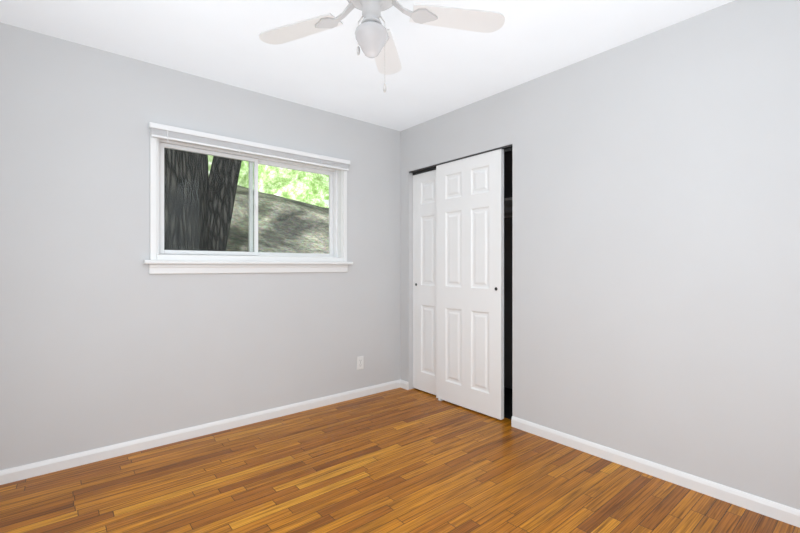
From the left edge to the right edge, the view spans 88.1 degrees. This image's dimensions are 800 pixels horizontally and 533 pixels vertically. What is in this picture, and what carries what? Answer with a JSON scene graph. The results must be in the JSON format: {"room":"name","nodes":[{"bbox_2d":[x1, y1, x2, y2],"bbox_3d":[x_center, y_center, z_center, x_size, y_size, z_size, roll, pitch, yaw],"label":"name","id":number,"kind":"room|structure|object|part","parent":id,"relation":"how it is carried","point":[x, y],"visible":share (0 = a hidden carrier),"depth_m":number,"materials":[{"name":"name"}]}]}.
{"room":"empty bedroom","nodes":[
{"label":"empty bedroom","id":0,"kind":"room"},
{"bbox_2d":[0,22,400,484],"bbox_3d":[-0.946,-0.070,3.252,4.050,2.440,0.173,0,0,-40],"label":"wall","id":1,"kind":"structure","parent":0,"point":[107,338],"depth_m":2.58,"materials":[{"name":"grey paint"}]},
{"bbox_2d":[143,260,352,264],"bbox_3d":[-1.027,-0.028,3.092,1.532,0.024,0.118,0,0,-40],"label":"window sill","id":2,"kind":"structure","parent":1,"relation":"attached to","point":[233,262],"depth_m":2.93,"materials":[{"name":"white paint"}]},
{"bbox_2d":[149,129,347,273],"bbox_3d":[-1.066,-0.419,3.139,1.472,0.934,0.172,0,0,-40],"label":"window","id":3,"kind":"structure","parent":1,"relation":"in","point":[293,164],"depth_m":3.07,"materials":[{"name":"white plastic"}]},
{"bbox_3d":[-1.333,-0.451,2.936,0.656,0.734,0.038,0,0,-40],"label":"window sash left","id":4,"kind":"part","parent":3,"relation":"part of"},
{"bbox_2d":[164,148,253,251],"bbox_3d":[-1.372,-0.451,2.982,0.660,0.738,0.001,0,0,-40],"label":"screen","id":5,"kind":"object","parent":3,"relation":"attached to","point":[206,201],"depth_m":2.96,"materials":[{"name":"black"}]},
{"bbox_3d":[-1.018,0.016,3.081,1.472,0.064,0.022,0,0,-40],"label":"window apron","id":6,"kind":"part","parent":3,"relation":"part of","materials":[{"name":"white wood"}]},
{"bbox_2d":[149,122,349,170],"bbox_3d":[-1.001,-0.847,3.060,1.482,0.110,0.042,0,0,-40],"label":"window blind","id":7,"kind":"object","parent":3,"relation":"attached to","point":[171,133],"visible":1,"depth_m":2.94,"materials":[{"name":"white plastic"}]},
{"bbox_3d":[-0.869,-0.451,3.374,0.722,0.734,0.026,0,0,-40],"label":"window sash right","id":8,"kind":"part","parent":3,"relation":"part of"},
{"bbox_2d":[357,356,363,369],"bbox_3d":[-0.350,0.850,3.647,0.070,0.114,0.008,0,0,-40],"label":"electrical outlet","id":9,"kind":"object","parent":1,"relation":"attached to","point":[360,362],"visible":1,"depth_m":3.65,"materials":[{"name":"plastic"}]},
{"bbox_2d":[0,0,734,130],"bbox_3d":[0.186,-1.350,1.893,4.050,0.120,3.710,0,0,-40],"label":"ceiling","id":10,"kind":"structure","parent":0,"point":[443,70],"depth_m":2.38,"materials":[{"name":"white paint"}]},
{"bbox_2d":[259,0,504,92],"bbox_3d":[-0.124,-0.996,1.616,1.063,0.589,1.073,0,0,-40],"label":"fan","id":11,"kind":"object","parent":10,"relation":"hanging from","point":[374,38],"visible":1,"depth_m":1.71,"materials":[{"name":"white plastic"}]},
{"bbox_3d":[-0.114,-0.901,1.649,0.132,0.129,0.132,0,0,-40],"label":"lamp shade","id":12,"kind":"part","parent":11,"relation":"part of","materials":[{"name":"white glass"}]},
{"bbox_3d":[-0.114,-1.125,1.649,0.228,0.330,0.228,0,0,-40],"label":"motor","id":13,"kind":"part","parent":11,"relation":"part of","materials":[{"name":"metal"}]},
{"bbox_2d":[0,388,799,532],"bbox_3d":[0.186,1.210,1.893,4.050,0.120,3.710,0,0,-40],"label":"floor","id":14,"kind":"structure","parent":0,"point":[402,460],"depth_m":2.16,"materials":[{"name":"brown wood"}]},
{"bbox_2d":[504,150,511,388],"bbox_3d":[0.959,-0.070,3.552,0.740,2.440,1.830,0,0,-40],"label":"wall","id":15,"kind":"structure","parent":0,"point":[507,277],"depth_m":3.90,"materials":[{"name":"paint"}]},
{"bbox_2d":[504,197,511,217],"bbox_3d":[0.986,-0.502,3.627,0.398,0.136,1.746,0,0,-40],"label":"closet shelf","id":16,"kind":"object","parent":15,"relation":"attached to","point":[507,207],"visible":0.1,"depth_m":3.61,"materials":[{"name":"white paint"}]},
{"bbox_2d":[400,0,799,527],"bbox_3d":[1.178,-0.070,2.615,0.123,2.440,3.550,0,0,-40],"label":"wall","id":17,"kind":"structure","parent":0,"point":[656,247],"depth_m":2.24,"materials":[{"name":"grey paint"}]},
{"bbox_2d":[409,144,511,174],"bbox_3d":[0.483,-0.870,3.449,0.092,0.029,1.136,0,0,-40],"label":"track","id":18,"kind":"object","parent":17,"relation":"attached to","point":[433,167],"visible":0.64,"depth_m":3.48,"materials":[{"name":"grey metal"}]},
{"bbox_2d":[413,170,435,394],"bbox_3d":[0.353,0.132,3.637,0.035,2.012,0.680,0,0,-40],"label":"closet doors","id":19,"kind":"structure","parent":18,"relation":"hanging from","point":[424,279],"depth_m":3.77,"materials":[{"name":"white paint"}]},
{"bbox_2d":[436,149,503,419],"bbox_3d":[0.545,0.132,3.337,0.035,2.012,0.680,0,0,-40],"label":"closet doors","id":20,"kind":"structure","parent":18,"relation":"hanging from","point":[469,279],"depth_m":3.29,"materials":[{"name":"white paint"}]},
{"label":"outside","id":21,"kind":"structure","parent":0,"visible":0},
{"bbox_2d":[226,185,328,253],"bbox_3d":[-2.780,-1.320,11.976,22.000,3.983,14.100,0,0,-40],"label":"hill","id":22,"kind":"structure","parent":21,"point":[298,208],"depth_m":8.88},
{"bbox_2d":[164,148,241,250],"bbox_3d":[-2.254,-1.568,6.481,3.855,5.035,1.866,0,0,-40],"label":"tree","id":23,"kind":"object","parent":22,"relation":"on","point":[209,180],"depth_m":5.42,"materials":[{"name":"grey plant"}]},
{"bbox_2d":[208,155,328,207],"bbox_3d":[-2.537,-4.040,13.547,17.892,8.266,15.152,0,0,-40],"label":"foliage","id":24,"kind":"object","parent":22,"relation":"on","point":[296,181],"depth_m":15.77,"materials":[{"name":"green plant"}]}
]}

